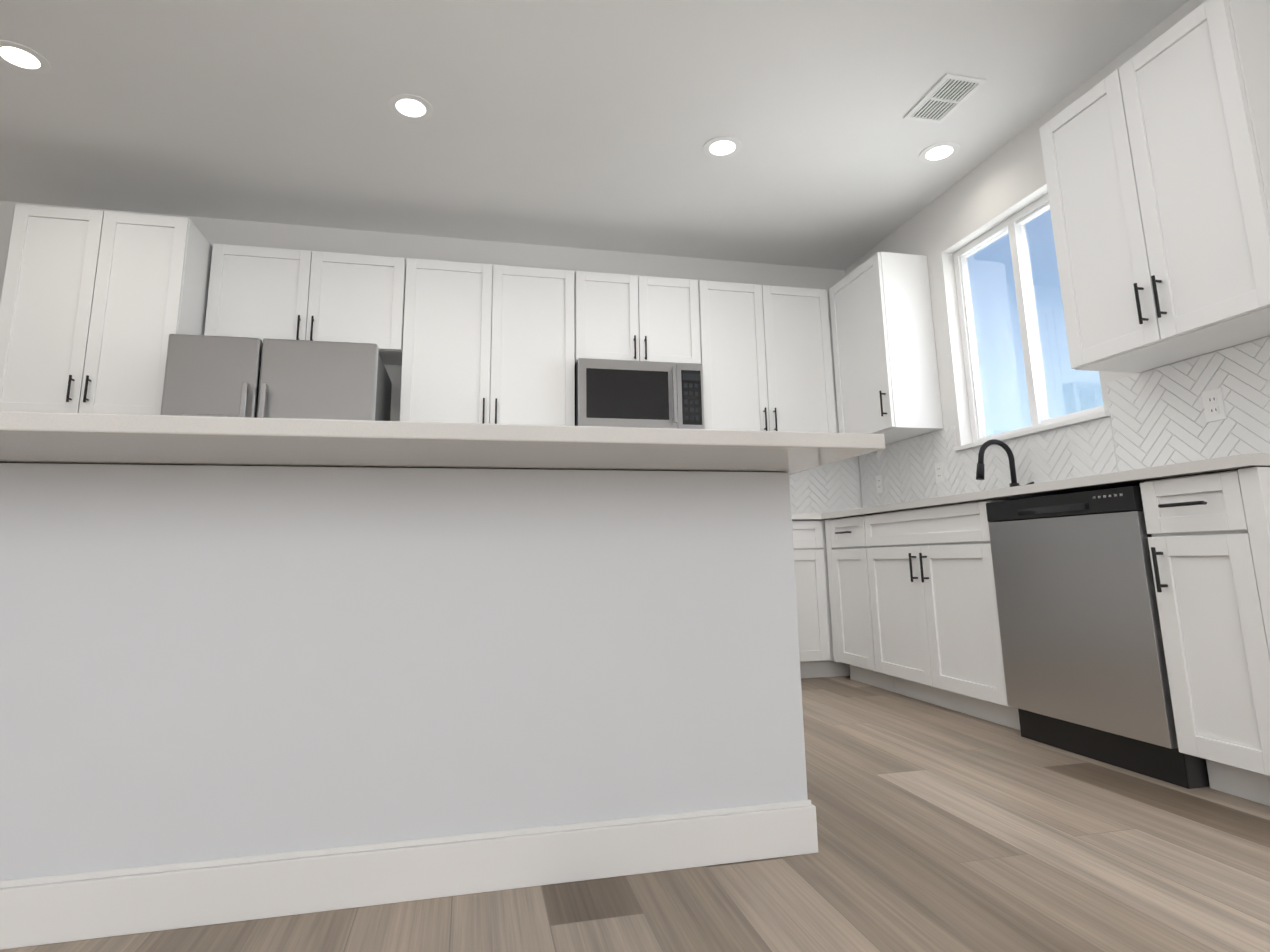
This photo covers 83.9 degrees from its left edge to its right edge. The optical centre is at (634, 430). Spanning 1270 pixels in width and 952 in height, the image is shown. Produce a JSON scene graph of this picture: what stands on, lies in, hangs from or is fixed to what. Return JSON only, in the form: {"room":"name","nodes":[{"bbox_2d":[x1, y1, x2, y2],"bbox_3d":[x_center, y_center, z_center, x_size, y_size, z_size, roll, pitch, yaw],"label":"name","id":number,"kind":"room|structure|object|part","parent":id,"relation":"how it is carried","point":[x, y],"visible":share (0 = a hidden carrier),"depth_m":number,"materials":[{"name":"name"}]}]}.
{"room":"kitchen","nodes":[
{"label":"kitchen","id":0,"kind":"room"},
{"bbox_2d":[0,201,861,507],"bbox_3d":[-2.112,0.092,4.176,7.820,2.740,0.160,1,-11,-13],"label":"wall","id":1,"kind":"structure","parent":0,"point":[272,235],"depth_m":4.57,"materials":[{"name":"paint"}]},
{"bbox_2d":[204,244,405,364],"bbox_3d":[-1.867,-0.725,4.111,1.019,0.565,0.364,1,-11,-13],"label":"upper cabinet","id":2,"kind":"object","parent":1,"relation":"attached to","point":[261,293],"visible":0.81,"depth_m":3.98,"materials":[{"name":"white wood"}]},
{"bbox_2d":[399,258,574,425],"bbox_3d":[-0.878,-0.459,4.292,0.994,1.055,0.364,1,-11,-13],"label":"upper cabinet","id":3,"kind":"object","parent":1,"relation":"attached to","point":[488,344],"visible":0.79,"depth_m":4.16,"materials":[{"name":"white wood"}]},
{"bbox_2d":[574,271,700,363],"bbox_3d":[-0.008,-0.673,4.535,0.792,0.577,0.364,1,-11,-13],"label":"upper cabinet","id":4,"kind":"object","parent":1,"relation":"attached to","point":[633,317],"visible":0.77,"depth_m":4.40,"materials":[{"name":"white wood"}]},
{"bbox_2d":[575,358,704,428],"bbox_3d":[0.003,-0.176,4.390,0.765,0.433,0.468,1,-11,-13],"label":"microwave","id":5,"kind":"object","parent":4,"relation":"attached to","point":[628,393],"visible":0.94,"depth_m":4.21,"materials":[{"name":"grey metal"}]},
{"bbox_3d":[0.234,-0.216,4.234,0.022,0.348,0.051,1,-11,-13],"label":"handle","id":6,"kind":"part","parent":5,"relation":"part of","materials":[{"name":"silver metal"}]},
{"bbox_2d":[698,280,838,432],"bbox_3d":[0.988,-0.413,4.719,1.236,1.055,0.364,1,-11,-13],"label":"upper cabinet","id":7,"kind":"object","parent":1,"relation":"attached to","point":[767,357],"visible":0.65,"depth_m":4.55,"materials":[{"name":"white wood"}]},
{"bbox_2d":[789,456,860,513],"bbox_3d":[0.046,0.345,4.544,3.093,0.462,0.005,1,-11,-13],"label":"backsplash","id":8,"kind":"structure","parent":1,"relation":"attached to","point":[831,487],"depth_m":4.83,"materials":[{"name":"white tile"}]},
{"bbox_2d":[0,0,1188,269],"bbox_3d":[-1.184,-2.068,0.355,7.820,0.100,8.670,1,-11,-13],"label":"ceiling","id":9,"kind":"structure","parent":0,"point":[590,124],"depth_m":3.29,"materials":[{"name":"paint"}]},
{"bbox_2d":[0,40,50,73],"bbox_3d":[-2.517,-1.527,2.892,0.196,0.004,0.196,1,-11,-13],"label":"recessed light","id":10,"kind":"object","parent":9,"relation":"in","point":[21,56],"visible":1,"depth_m":2.90,"materials":[{"name":"white plastic"}]},
{"bbox_2d":[388,94,432,120],"bbox_3d":[-1.030,-1.486,3.252,0.196,0.004,0.196,1,-11,-13],"label":"recessed light","id":11,"kind":"object","parent":9,"relation":"in","point":[414,107],"visible":1,"depth_m":3.25,"materials":[{"name":"white plastic"}]},
{"bbox_2d":[703,136,741,158],"bbox_3d":[0.446,-1.446,3.610,0.196,0.004,0.196,1,-11,-13],"label":"recessed light","id":12,"kind":"object","parent":9,"relation":"in","point":[721,147],"visible":1,"depth_m":3.61,"materials":[{"name":"white plastic"}]},
{"bbox_2d":[919,142,959,163],"bbox_3d":[1.588,-1.451,3.690,0.196,0.004,0.196,1,-11,-13],"label":"recessed light","id":13,"kind":"object","parent":9,"relation":"in","point":[934,153],"visible":1,"depth_m":3.69,"materials":[{"name":"white plastic"}]},
{"bbox_2d":[904,73,986,123],"bbox_3d":[1.422,-1.525,3.258,0.200,0.008,0.320,1,-11,-13],"label":"ceiling vent","id":14,"kind":"object","parent":9,"relation":"in","point":[947,95],"visible":1,"depth_m":3.24,"materials":[{"name":"white metal"}]},
{"bbox_2d":[0,676,1269,951],"bbox_3d":[-1.136,0.725,-0.157,7.820,0.100,8.670,1,-11,-13],"label":"floor","id":15,"kind":"structure","parent":0,"point":[940,828],"depth_m":1.48,"materials":[{"name":"wood"}]},
{"bbox_2d":[0,204,212,414],"bbox_3d":[-2.699,0.149,3.596,0.760,2.440,0.664,1,-11,-13],"label":"pantry","id":16,"kind":"object","parent":15,"relation":"on","point":[97,307],"visible":0.48,"depth_m":3.45,"materials":[{"name":"white wood"}]},
{"bbox_2d":[160,334,391,420],"bbox_3d":[-1.823,0.479,3.636,0.942,1.775,0.805,1,-11,-13],"label":"fridge","id":17,"kind":"object","parent":15,"relation":"on","point":[218,376],"visible":0.29,"depth_m":3.43,"materials":[{"name":"grey metal"}]},
{"bbox_3d":[-1.805,0.283,3.288,0.106,1.035,0.061,1,-11,-13],"label":"handle","id":18,"kind":"part","parent":17,"relation":"part of","materials":[{"name":"silver metal"}]},
{"bbox_2d":[0,463,817,949],"bbox_3d":[-0.784,0.586,1.855,2.278,0.887,0.824,1,-11,-13],"label":"kitchen island","id":19,"kind":"object","parent":15,"relation":"on","point":[252,669],"depth_m":1.50,"materials":[{"name":"paint"}]},
{"bbox_2d":[0,411,884,470],"bbox_3d":[-0.764,0.101,1.769,2.344,0.031,1.210,1,-11,-13],"label":"island countertop","id":20,"kind":"structure","parent":19,"relation":"on","point":[25,437],"depth_m":1.34,"materials":[{"name":"white stone"}]},
{"bbox_2d":[792,520,849,677],"bbox_3d":[1.044,1.006,4.309,1.240,0.885,0.664,1,-11,-13],"label":"base cabinet","id":21,"kind":"object","parent":15,"relation":"on","point":[813,606],"visible":0.1,"depth_m":4.02,"materials":[{"name":"white wood"}]},
{"bbox_2d":[792,514,819,519],"bbox_3d":[0.706,0.544,4.322,0.575,0.032,0.653,1,-11,-13],"label":"countertop","id":22,"kind":"structure","parent":21,"relation":"on","point":[794,516],"depth_m":4.06,"materials":[{"name":"white stone"}]},
{"bbox_2d":[820,453,1269,519],"bbox_3d":[1.585,0.465,3.321,0.654,0.267,2.993,1,-11,-13],"label":"countertop","id":23,"kind":"structure","parent":21,"relation":"on","point":[1134,477],"depth_m":2.37,"materials":[{"name":"white stone"}]},
{"bbox_2d":[976,439,1033,486],"bbox_3d":[1.742,0.179,3.349,0.236,0.298,0.137,1,-11,-13],"label":"faucet","id":24,"kind":"object","parent":23,"relation":"on","point":[980,469],"visible":0.71,"depth_m":3.39,"materials":[{"name":"black metal"}]},
{"bbox_2d":[825,515,893,691],"bbox_3d":[1.441,0.920,3.879,0.664,0.885,0.420,1,-11,-13],"label":"base cabinet","id":25,"kind":"object","parent":15,"relation":"on","point":[850,609],"visible":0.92,"depth_m":3.81,"materials":[{"name":"white wood"}]},
{"bbox_2d":[864,500,1020,730],"bbox_3d":[1.591,0.799,3.235,0.664,0.885,0.917,1,-11,-13],"label":"base cabinet","id":26,"kind":"object","parent":15,"relation":"on","point":[935,625],"visible":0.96,"depth_m":3.09,"materials":[{"name":"white wood"}]},
{"bbox_2d":[986,486,1209,788],"bbox_3d":[1.773,0.663,2.477,0.638,0.872,0.646,1,-11,-13],"label":"dishwasher","id":27,"kind":"object","parent":15,"relation":"on","point":[1085,667],"visible":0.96,"depth_m":2.33,"materials":[{"name":"grey metal"}]},
{"bbox_2d":[1140,467,1269,805],"bbox_3d":[1.881,0.566,1.994,0.664,0.885,0.344,1,-11,-13],"label":"base cabinet","id":28,"kind":"object","parent":15,"relation":"on","point":[1209,543],"visible":0.98,"depth_m":1.94,"materials":[{"name":"white wood"}]},
{"bbox_2d":[845,0,1268,507],"bbox_3d":[2.572,-0.579,0.953,0.160,2.740,8.350,1,-11,-13],"label":"wall","id":29,"kind":"structure","parent":0,"point":[1002,184],"depth_m":3.93,"materials":[{"name":"paint"}]},
{"bbox_2d":[829,252,942,444],"bbox_3d":[1.514,-0.483,4.386,0.364,1.055,0.594,1,-11,-13],"label":"upper cabinet","id":30,"kind":"object","parent":29,"relation":"attached to","point":[885,367],"visible":0.92,"depth_m":4.16,"materials":[{"name":"white wood"}]},
{"bbox_2d":[953,193,1109,450],"bbox_3d":[1.944,-0.545,3.572,0.165,1.162,0.980,1,-11,-13],"label":"kitchen window","id":31,"kind":"structure","parent":29,"relation":"in","point":[1023,378],"depth_m":3.63,"materials":[{"name":"white plastic"}]},
{"bbox_2d":[859,336,1269,507],"bbox_3d":[1.896,0.113,3.454,0.005,0.462,2.983,1,-11,-13],"label":"backsplash","id":32,"kind":"structure","parent":29,"relation":"attached to","point":[1157,417],"depth_m":2.91,"materials":[{"name":"white tile"}]},
{"bbox_2d":[876,475,883,492],"bbox_3d":[1.609,0.349,4.652,0.008,0.114,0.070,1,-11,-13],"label":"electrical outlet","id":33,"kind":"object","parent":32,"relation":"attached to","point":[879,482],"visible":1,"depth_m":4.65,"materials":[{"name":"white plastic"}]},
{"bbox_2d":[935,462,944,482],"bbox_3d":[1.748,0.238,4.058,0.008,0.114,0.070,1,-11,-13],"label":"electrical outlet","id":34,"kind":"object","parent":32,"relation":"attached to","point":[939,470],"visible":1,"depth_m":4.05,"materials":[{"name":"white plastic"}]},
{"bbox_2d":[1201,388,1226,422],"bbox_3d":[2.098,-0.093,2.563,0.008,0.114,0.070,1,-11,-13],"label":"electrical outlet","id":35,"kind":"object","parent":32,"relation":"attached to","point":[1214,405],"visible":1,"depth_m":2.56,"materials":[{"name":"white plastic"}]},
{"bbox_2d":[1039,0,1269,372],"bbox_3d":[1.940,-0.826,2.559,0.364,1.055,0.760,1,-11,-13],"label":"upper cabinet","id":36,"kind":"object","parent":29,"relation":"attached to","point":[1156,155],"visible":1,"depth_m":2.43,"materials":[{"name":"white wood"}]}
]}

